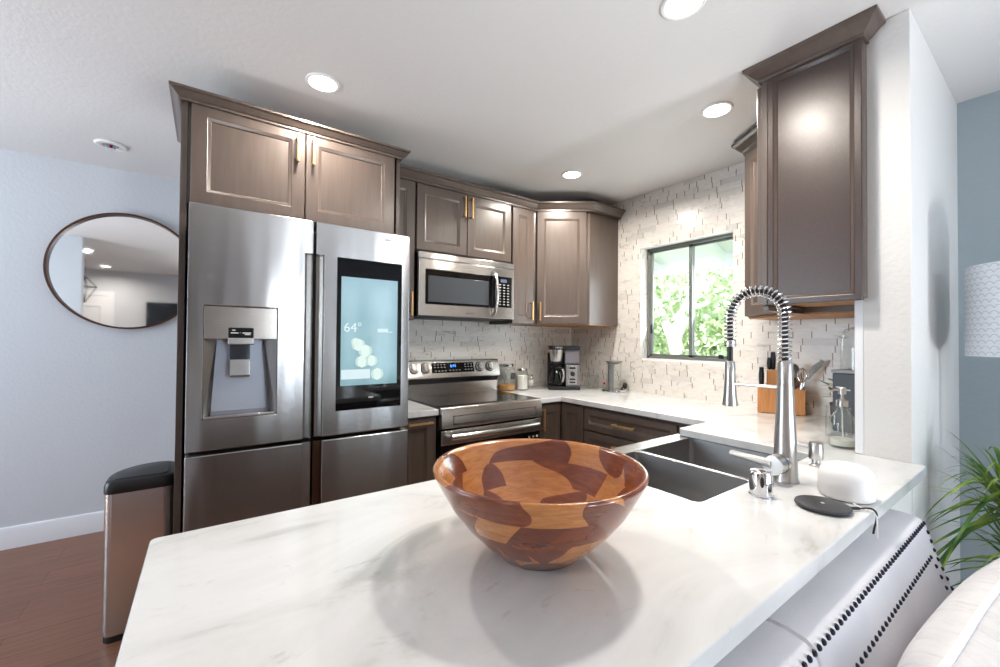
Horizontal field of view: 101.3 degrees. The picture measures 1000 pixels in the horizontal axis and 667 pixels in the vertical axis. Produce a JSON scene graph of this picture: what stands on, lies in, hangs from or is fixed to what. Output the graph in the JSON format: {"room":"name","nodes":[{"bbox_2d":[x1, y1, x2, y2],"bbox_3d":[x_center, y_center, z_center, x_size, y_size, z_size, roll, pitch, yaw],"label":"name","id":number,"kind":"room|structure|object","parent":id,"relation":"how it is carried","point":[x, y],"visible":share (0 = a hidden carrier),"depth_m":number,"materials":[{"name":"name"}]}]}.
{"room":"kitchen","nodes":[
{"label":"kitchen","id":0,"kind":"room"},
{"bbox_2d":[0,531,121,666],"bbox_3d":[-0.684,1.386,0.518,6.530,0.120,6.257,1,-1,-36],"label":"floor","id":1,"kind":"structure","parent":0,"point":[51,591],"depth_m":2.01,"materials":[{"name":"brown wood"}]},
{"bbox_2d":[101,461,174,643],"bbox_3d":[-1.686,0.988,1.933,0.242,0.699,0.289,1,-1,-36],"label":"trash can","id":2,"kind":"object","parent":1,"relation":"on","point":[139,499],"visible":0.76,"depth_m":1.80,"materials":[{"name":"silver metal"}]},
{"bbox_2d":[169,80,410,533],"bbox_3d":[-1.113,0.162,2.212,1.050,2.369,0.620,1,-1,-36],"label":"upper cabinet","id":3,"kind":"object","parent":1,"relation":"on","point":[236,154],"visible":0.73,"depth_m":1.92,"materials":[{"name":"brown wood"}]},
{"bbox_2d":[183,201,409,531],"bbox_3d":[-1.056,0.420,2.140,0.910,1.850,0.764,1,-1,-36],"label":"refrigerator","id":4,"kind":"object","parent":1,"relation":"on","point":[297,344],"visible":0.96,"depth_m":1.79,"materials":[{"name":"grey metal"}]},
{"bbox_2d":[351,338,382,379],"bbox_3d":[-0.639,0.123,1.980,0.158,0.204,0.001,1,-1,-36],"label":"picture","id":5,"kind":"object","parent":4,"relation":"attached to","point":[366,353],"depth_m":1.98,"materials":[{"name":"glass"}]},
{"bbox_2d":[403,415,435,484],"bbox_3d":[-0.626,0.915,2.551,0.230,0.880,0.620,1,-1,-36],"label":"base cabinet","id":6,"kind":"object","parent":1,"relation":"on","point":[421,452],"visible":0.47,"depth_m":2.35,"materials":[{"name":"brown wood"}]},
{"bbox_2d":[408,400,438,417],"bbox_3d":[-0.627,0.458,2.564,0.233,0.034,0.608,1,-1,-36],"label":"countertop","id":7,"kind":"structure","parent":6,"relation":"on","point":[415,409],"depth_m":2.37,"materials":[{"name":"white stone"}]},
{"bbox_2d":[408,358,541,460],"bbox_3d":[-0.188,0.777,2.808,0.766,1.170,0.672,1,-1,-36],"label":"range","id":8,"kind":"object","parent":1,"relation":"on","point":[472,410],"visible":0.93,"depth_m":2.74,"materials":[{"name":"silver metal"}]},
{"bbox_2d":[408,390,535,410],"bbox_3d":[-0.186,0.450,2.815,0.758,0.018,0.507,1,-1,-36],"label":"cooktop","id":9,"kind":"object","parent":8,"relation":"in","point":[456,399],"depth_m":2.77,"materials":[{"name":"black glass"}]},
{"bbox_2d":[537,401,585,442],"bbox_3d":[0.527,0.934,3.264,0.914,0.880,0.801,1,-1,-36],"label":"base cabinet","id":10,"kind":"object","parent":1,"relation":"on","point":[560,420],"visible":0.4,"depth_m":2.92,"materials":[{"name":"brown wood"}]},
{"bbox_2d":[584,406,678,448],"bbox_3d":[1.036,0.930,2.708,0.732,0.880,0.691,1,-1,-36],"label":"base cabinet","id":11,"kind":"object","parent":1,"relation":"on","point":[609,429],"visible":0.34,"depth_m":2.56,"materials":[{"name":"brown wood"}]},
{"bbox_2d":[679,423,690,433],"bbox_3d":[1.375,0.924,2.042,0.954,0.880,0.782,1,-1,-36],"label":"base cabinet","id":12,"kind":"object","parent":1,"relation":"on","point":[680,424],"visible":0.02,"depth_m":2.23,"materials":[{"name":"brown wood"}]},
{"bbox_2d":[714,509,953,666],"bbox_3d":[0.324,0.909,-0.007,2.745,0.836,1.024,1,-1,-36],"label":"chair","id":13,"kind":"object","parent":1,"relation":"on","point":[867,605],"visible":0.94,"depth_m":0.82,"materials":[{"name":"grey leather"}]},
{"bbox_2d":[897,558,999,666],"bbox_3d":[1.022,0.734,0.788,0.872,0.386,0.267,1,-1,-32],"label":"throw pillow","id":14,"kind":"object","parent":13,"relation":"on","point":[964,630],"visible":1,"depth_m":0.78,"materials":[{"name":"white fabric"}]},
{"bbox_2d":[925,430,999,586],"bbox_3d":[1.784,0.843,1.289,0.823,1.028,0.571,1,-1,-36],"label":"dracaena plant","id":15,"kind":"object","parent":1,"relation":"on","point":[985,478],"visible":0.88,"depth_m":1.38,"materials":[{"name":"green plant"}]},
{"bbox_2d":[964,261,999,356],"bbox_3d":[1.946,0.554,1.442,0.410,1.612,0.410,1,-1,-36],"label":"floor lamp","id":16,"kind":"object","parent":1,"relation":"on","point":[981,281],"visible":1,"depth_m":1.49,"materials":[{"name":"white fabric"}]},
{"bbox_2d":[0,148,179,527],"bbox_3d":[-3.411,0.089,2.364,4.000,2.480,0.100,1,-1,-36],"label":"wall","id":17,"kind":"structure","parent":0,"point":[83,402],"depth_m":2.69,"materials":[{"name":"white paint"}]},
{"bbox_2d":[0,510,103,550],"bbox_3d":[-3.428,1.260,2.273,3.900,0.135,0.014,1,-1,-36],"label":"baseboard","id":18,"kind":"structure","parent":17,"relation":"attached to","point":[32,533],"depth_m":2.64,"materials":[{"name":"white paint"}]},
{"bbox_2d":[43,213,178,328],"bbox_3d":[-2.597,-0.432,2.864,0.804,0.804,0.040,1,-1,-36],"label":"round mirror","id":19,"kind":"object","parent":17,"relation":"attached to","point":[112,270],"visible":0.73,"depth_m":2.84,"materials":[{"name":"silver metal"}]},
{"bbox_2d":[409,319,570,387],"bbox_3d":[-0.472,0.124,3.127,3.030,2.480,0.120,1,-1,-36],"label":"wall","id":20,"kind":"structure","parent":0,"point":[522,346],"depth_m":3.34,"materials":[{"name":"tile"}]},
{"bbox_2d":[399,178,414,320],"bbox_3d":[-0.707,-0.545,2.685,0.214,0.918,0.332,1,-1,-36],"label":"upper cabinet","id":21,"kind":"object","parent":20,"relation":"attached to","point":[407,187],"visible":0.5,"depth_m":2.62,"materials":[{"name":"brown wood"}]},
{"bbox_2d":[414,182,510,263],"bbox_3d":[-0.301,-0.766,2.976,0.774,0.462,0.332,1,-1,-36],"label":"upper cabinet","id":22,"kind":"object","parent":20,"relation":"attached to","point":[447,222],"visible":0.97,"depth_m":2.84,"materials":[{"name":"brown wood"}]},
{"bbox_2d":[414,251,513,321],"bbox_3d":[-0.286,-0.311,2.949,0.767,0.424,0.387,1,-1,-36],"label":"microwave","id":23,"kind":"object","parent":22,"relation":"attached to","point":[446,287],"visible":1,"depth_m":2.80,"materials":[{"name":"silver metal"}]},
{"bbox_2d":[489,205,533,324],"bbox_3d":[0.105,-0.531,3.265,0.226,0.918,0.332,1,-1,-36],"label":"upper cabinet","id":24,"kind":"object","parent":20,"relation":"attached to","point":[522,220],"visible":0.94,"depth_m":3.17,"materials":[{"name":"brown wood"}]},
{"bbox_2d":[512,211,617,326],"bbox_3d":[0.546,-0.523,3.454,0.708,0.920,0.536,1,-1,-36],"label":"upper cabinet","id":25,"kind":"object","parent":20,"relation":"attached to","point":[575,271],"visible":0.94,"depth_m":3.23,"materials":[{"name":"brown wood"}]},
{"bbox_2d":[400,164,625,218],"bbox_3d":[0.131,-1.000,3.019,1.951,0.064,0.256,1,-1,-26],"label":"crown molding","id":26,"kind":"structure","parent":25,"relation":"attached to","point":[406,172],"depth_m":3.01,"materials":[{"name":"brown wood"}]},
{"bbox_2d":[0,0,999,204],"bbox_3d":[-0.646,-1.253,0.567,6.570,0.200,6.257,1,-1,-36],"label":"ceiling","id":27,"kind":"structure","parent":0,"point":[509,96],"depth_m":1.78,"materials":[{"name":"white paint"}]},
{"bbox_2d":[93,139,127,151],"bbox_3d":[-2.348,-1.123,2.476,0.154,0.033,0.154,1,-1,-36],"label":"sprinkler","id":28,"kind":"object","parent":27,"relation":"attached to","point":[110,145],"visible":1,"depth_m":2.46,"materials":[{"name":"white plastic"}]},
{"bbox_2d":[305,72,339,92],"bbox_3d":[-0.802,-1.133,1.857,0.148,0.008,0.148,1,-1,-36],"label":"recessed light","id":29,"kind":"object","parent":27,"relation":"in","point":[321,82],"visible":1,"depth_m":1.85,"materials":[{"name":"white plastic"}]},
{"bbox_2d":[561,170,582,178],"bbox_3d":[0.501,-1.108,2.862,0.148,0.008,0.148,1,-1,-36],"label":"recessed light","id":30,"kind":"object","parent":27,"relation":"in","point":[570,174],"visible":1,"depth_m":2.85,"materials":[{"name":"white plastic"}]},
{"bbox_2d":[660,0,706,20],"bbox_3d":[0.628,-1.127,1.404,0.148,0.008,0.148,1,-1,-36],"label":"recessed light","id":31,"kind":"object","parent":27,"relation":"in","point":[673,10],"visible":1,"depth_m":1.42,"materials":[{"name":"white plastic"}]},
{"bbox_2d":[700,101,733,117],"bbox_3d":[1.083,-1.115,2.048,0.148,0.008,0.148,1,-1,-36],"label":"recessed light","id":32,"kind":"object","parent":27,"relation":"in","point":[717,109],"visible":1,"depth_m":2.04,"materials":[{"name":"white plastic"}]},
{"bbox_2d":[115,384,926,666],"bbox_3d":[0.214,0.457,2.020,2.886,0.034,2.471,1,-1,-36],"label":"countertop","id":33,"kind":"structure","parent":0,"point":[394,577],"depth_m":0.70,"materials":[{"name":"white stone"}]},
{"bbox_2d":[497,363,515,389],"bbox_3d":[0.051,0.347,3.296,0.152,0.212,0.154,1,-1,-36],"label":"storage jar","id":34,"kind":"object","parent":33,"relation":"on","point":[505,386],"visible":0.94,"depth_m":3.24,"materials":[{"name":"clear glass"}]},
{"bbox_2d":[516,368,527,388],"bbox_3d":[0.177,0.369,3.331,0.104,0.172,0.104,1,-1,-36],"label":"storage jar","id":35,"kind":"object","parent":33,"relation":"on","point":[521,379],"visible":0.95,"depth_m":3.29,"materials":[{"name":"white ceramic"}]},
{"bbox_2d":[527,374,533,385],"bbox_3d":[0.251,0.401,3.450,0.064,0.112,0.065,1,-1,-36],"label":"storage jar","id":36,"kind":"object","parent":33,"relation":"on","point":[530,382],"visible":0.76,"depth_m":3.42,"materials":[{"name":"clear glass"}]},
{"bbox_2d":[433,438,648,570],"bbox_3d":[0.074,0.338,0.803,0.409,0.167,0.409,0,-1,26],"label":"wooden bowl","id":37,"kind":"object","parent":33,"relation":"on","point":[537,504],"visible":1,"depth_m":0.80,"materials":[{"name":"brown wood"}]},
{"bbox_2d":[547,345,579,389],"bbox_3d":[0.529,0.282,3.432,0.260,0.360,0.234,0,-1,2],"label":"coffee maker","id":38,"kind":"object","parent":33,"relation":"on","point":[563,364],"visible":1,"depth_m":3.38,"materials":[{"name":"black plastic"}]},
{"bbox_2d":[549,350,563,361],"bbox_3d":[0.472,0.183,3.418,0.124,0.100,0.124,0,-1,2],"label":"basket","id":39,"kind":"object","parent":38,"relation":"on","point":[554,355],"depth_m":3.37,"materials":[{"name":"silver metal"}]},
{"bbox_2d":[602,360,627,392],"bbox_3d":[0.916,0.340,3.284,0.194,0.246,0.184,0,-1,4],"label":"press","id":40,"kind":"object","parent":33,"relation":"on","point":[610,388],"visible":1,"depth_m":3.27,"materials":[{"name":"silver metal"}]},
{"bbox_2d":[611,434,799,501],"bbox_3d":[0.669,0.596,1.479,0.855,0.250,0.578,1,-1,-36],"label":"sink","id":41,"kind":"object","parent":33,"relation":"in","point":[692,469],"visible":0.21,"depth_m":1.63,"materials":[{"name":"silver metal"}]},
{"bbox_2d":[722,285,799,483],"bbox_3d":[0.784,0.141,1.264,0.119,0.587,0.214,1,-1,-36],"label":"kitchen faucet","id":42,"kind":"object","parent":33,"relation":"on","point":[783,463],"visible":1,"depth_m":1.21,"materials":[{"name":"silver metal"}]},
{"bbox_2d":[748,468,774,498],"bbox_3d":[0.699,0.398,1.098,0.060,0.066,0.060,1,-1,-36],"label":"air gap","id":43,"kind":"object","parent":33,"relation":"on","point":[761,484],"visible":1,"depth_m":1.08,"materials":[{"name":"silver metal"}]},
{"bbox_2d":[757,370,805,415],"bbox_3d":[1.614,0.334,2.361,0.224,0.244,0.124,0,-1,32],"label":"knife block","id":44,"kind":"object","parent":33,"relation":"on","point":[766,397],"visible":0.56,"depth_m":2.34,"materials":[{"name":"brown wood"}]},
{"bbox_2d":[759,367,763,383],"bbox_3d":[1.521,0.252,2.387,0.028,0.118,0.038,0,-1,45],"label":"kitchen knife","id":45,"kind":"object","parent":44,"relation":"in","point":[761,369],"visible":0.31,"depth_m":2.37,"materials":[{"name":"black plastic"}]},
{"bbox_2d":[767,357,771,369],"bbox_3d":[1.591,0.179,2.421,0.029,0.077,0.036,0,-1,33],"label":"kitchen knife","id":46,"kind":"object","parent":44,"relation":"in","point":[769,359],"visible":0.91,"depth_m":2.41,"materials":[{"name":"black plastic"}]},
{"bbox_2d":[770,352,775,369],"bbox_3d":[1.611,0.163,2.420,0.029,0.111,0.036,0,-1,32],"label":"kitchen knife","id":47,"kind":"object","parent":44,"relation":"in","point":[773,355],"visible":0.71,"depth_m":2.40,"materials":[{"name":"black plastic"}]},
{"bbox_2d":[793,364,799,388],"bbox_3d":[1.651,0.239,2.304,0.052,0.142,0.051,0,-1,32],"label":"spoon","id":48,"kind":"object","parent":44,"relation":"in","point":[795,366],"visible":0.59,"depth_m":2.29,"materials":[{"name":"black plastic"}]},
{"bbox_2d":[796,368,808,389],"bbox_3d":[1.673,0.250,2.271,0.058,0.122,0.055,0,-1,32],"label":"whisk","id":49,"kind":"object","parent":44,"relation":"in","point":[800,369],"visible":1,"depth_m":2.27,"materials":[{"name":"silver metal"}]},
{"bbox_2d":[802,360,823,388],"bbox_3d":[1.731,0.228,2.271,0.102,0.166,0.008,0,-1,32],"label":"spatula","id":50,"kind":"object","parent":44,"relation":"in","point":[818,365],"visible":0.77,"depth_m":2.27,"materials":[{"name":"silver metal"}]},
{"bbox_2d":[797,441,823,466],"bbox_3d":[1.024,0.400,1.392,0.041,0.076,0.122,1,-1,-36],"label":"soap dispenser","id":51,"kind":"object","parent":33,"relation":"on","point":[815,449],"visible":0.85,"depth_m":1.35,"materials":[{"name":"silver metal"}]},
{"bbox_2d":[820,378,832,422],"bbox_3d":[1.720,0.339,2.090,0.193,0.229,0.171,1,-1,-36],"label":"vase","id":52,"kind":"object","parent":33,"relation":"on","point":[830,388],"visible":0.28,"depth_m":2.09,"materials":[{"name":"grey glass"}]},
{"bbox_2d":[830,402,832,422],"bbox_3d":[1.722,0.403,2.087,0.070,0.100,0.070,1,-1,-36],"label":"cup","id":53,"kind":"object","parent":52,"relation":"on","point":[831,403],"depth_m":2.09,"materials":[{"name":"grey glass"}]},
{"bbox_2d":[794,495,877,533],"bbox_3d":[0.815,0.448,1.008,0.139,0.059,0.144,1,-1,-36],"label":"charger","id":54,"kind":"object","parent":33,"relation":"on","point":[818,504],"visible":1,"depth_m":1.00,"materials":[{"name":"grey plastic"}]},
{"bbox_2d":[829,387,854,446],"bbox_3d":[1.334,0.325,1.599,0.086,0.231,0.086,1,-1,-36],"label":"soap bottle","id":55,"kind":"object","parent":33,"relation":"on","point":[842,441],"visible":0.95,"depth_m":1.59,"materials":[{"name":"clear glass"}]},
{"bbox_2d":[831,327,854,433],"bbox_3d":[1.633,0.209,1.872,0.146,0.481,0.146,1,-1,-28],"label":"glass jar","id":56,"kind":"object","parent":33,"relation":"on","point":[841,377],"visible":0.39,"depth_m":1.86,"materials":[{"name":"clear glass"}]},
{"bbox_2d":[817,461,877,537],"bbox_3d":[0.924,0.416,1.068,0.122,0.143,0.163,1,-1,-19],"label":"smart speaker","id":57,"kind":"object","parent":33,"relation":"on","point":[849,482],"visible":1,"depth_m":1.05},
{"bbox_2d":[571,162,854,416],"bbox_3d":[1.405,0.137,2.976,0.150,2.480,2.308,1,-1,-36],"label":"wall","id":58,"kind":"structure","parent":0,"point":[712,204],"depth_m":2.91,"materials":[{"name":"stone"}]},
{"bbox_2d":[642,233,732,363],"bbox_3d":[1.385,-0.236,3.018,0.115,0.890,0.702,1,-1,-36],"label":"window","id":59,"kind":"structure","parent":58,"relation":"in","point":[692,358],"depth_m":3.03,"materials":[{"name":"grey paint"}]},
{"bbox_2d":[731,125,854,319],"bbox_3d":[1.584,-0.592,2.139,0.549,1.014,0.679,1,-1,-36],"label":"upper cabinet","id":60,"kind":"object","parent":58,"relation":"attached to","point":[746,145],"visible":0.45,"depth_m":2.27,"materials":[{"name":"brown wood"}]},
{"bbox_2d":[863,9,959,589],"bbox_3d":[0.966,0.108,1.165,2.970,2.480,0.130,1,-1,-36],"label":"wall","id":61,"kind":"structure","parent":0,"point":[911,325],"depth_m":1.49,"materials":[{"name":"white paint"}]},
{"bbox_2d":[742,4,885,314],"bbox_3d":[1.342,-0.608,1.703,0.455,1.027,0.435,1,-1,-36],"label":"upper cabinet","id":62,"kind":"object","parent":61,"relation":"attached to","point":[812,93],"visible":0.91,"depth_m":1.59,"materials":[{"name":"brown wood"}]},
{"bbox_3d":[1.668,0.105,1.760,0.838,0.686,0.022,1,-1,-36],"label":"wall","id":63,"kind":"structure","parent":61,"relation":"attached to","visible":0},
{"bbox_2d":[855,300,863,453],"bbox_3d":[1.325,0.158,1.513,0.005,0.565,0.024,1,-1,-36],"label":"trim","id":64,"kind":"structure","parent":63,"relation":"attached to","point":[859,371],"depth_m":1.51,"materials":[{"name":"white paint"}]},
{"bbox_2d":[957,90,999,581],"bbox_3d":[2.970,0.122,0.967,0.100,2.480,2.522,1,-1,-36],"label":"wall","id":65,"kind":"structure","parent":0,"point":[978,118],"depth_m":1.92,"materials":[{"name":"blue paint"}]},
{"label":"outside","id":66,"kind":"structure","parent":0,"visible":0},
{"bbox_3d":[4.093,1.598,7.212,8.910,0.040,15.000,1,-1,-36],"label":"ground","id":67,"kind":"structure","parent":66,"visible":0},
{"bbox_2d":[654,267,732,354],"bbox_3d":[3.833,-0.118,7.785,2.140,3.431,4.413,1,-1,-36],"label":"tree","id":68,"kind":"object","parent":67,"relation":"on","point":[673,330],"visible":0.21,"depth_m":7.57,"materials":[{"name":"green plant"}]},
{"bbox_2d":[654,240,732,276],"bbox_3d":[1.357,0.133,4.532,1.300,2.770,5.400,1,-1,-36],"label":"patio cover","id":69,"kind":"object","parent":67,"relation":"on","point":[715,255],"visible":0.11,"depth_m":4.43,"materials":[{"name":"white paint"}]},
{"bbox_2d":[654,267,732,355],"bbox_3d":[4.931,-0.269,11.649,2.279,4.135,7.325,1,-1,-36],"label":"tree","id":70,"kind":"object","parent":67,"relation":"on","point":[714,310],"visible":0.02,"depth_m":10.31,"materials":[{"name":"green plant"}]},
{"bbox_2d":[679,327,726,355],"bbox_3d":[2.840,0.706,5.303,1.029,1.677,1.346,1,-1,-36],"label":"shrub","id":71,"kind":"object","parent":67,"relation":"on","point":[716,345],"visible":0.04,"depth_m":5.31,"materials":[{"name":"green plant"}]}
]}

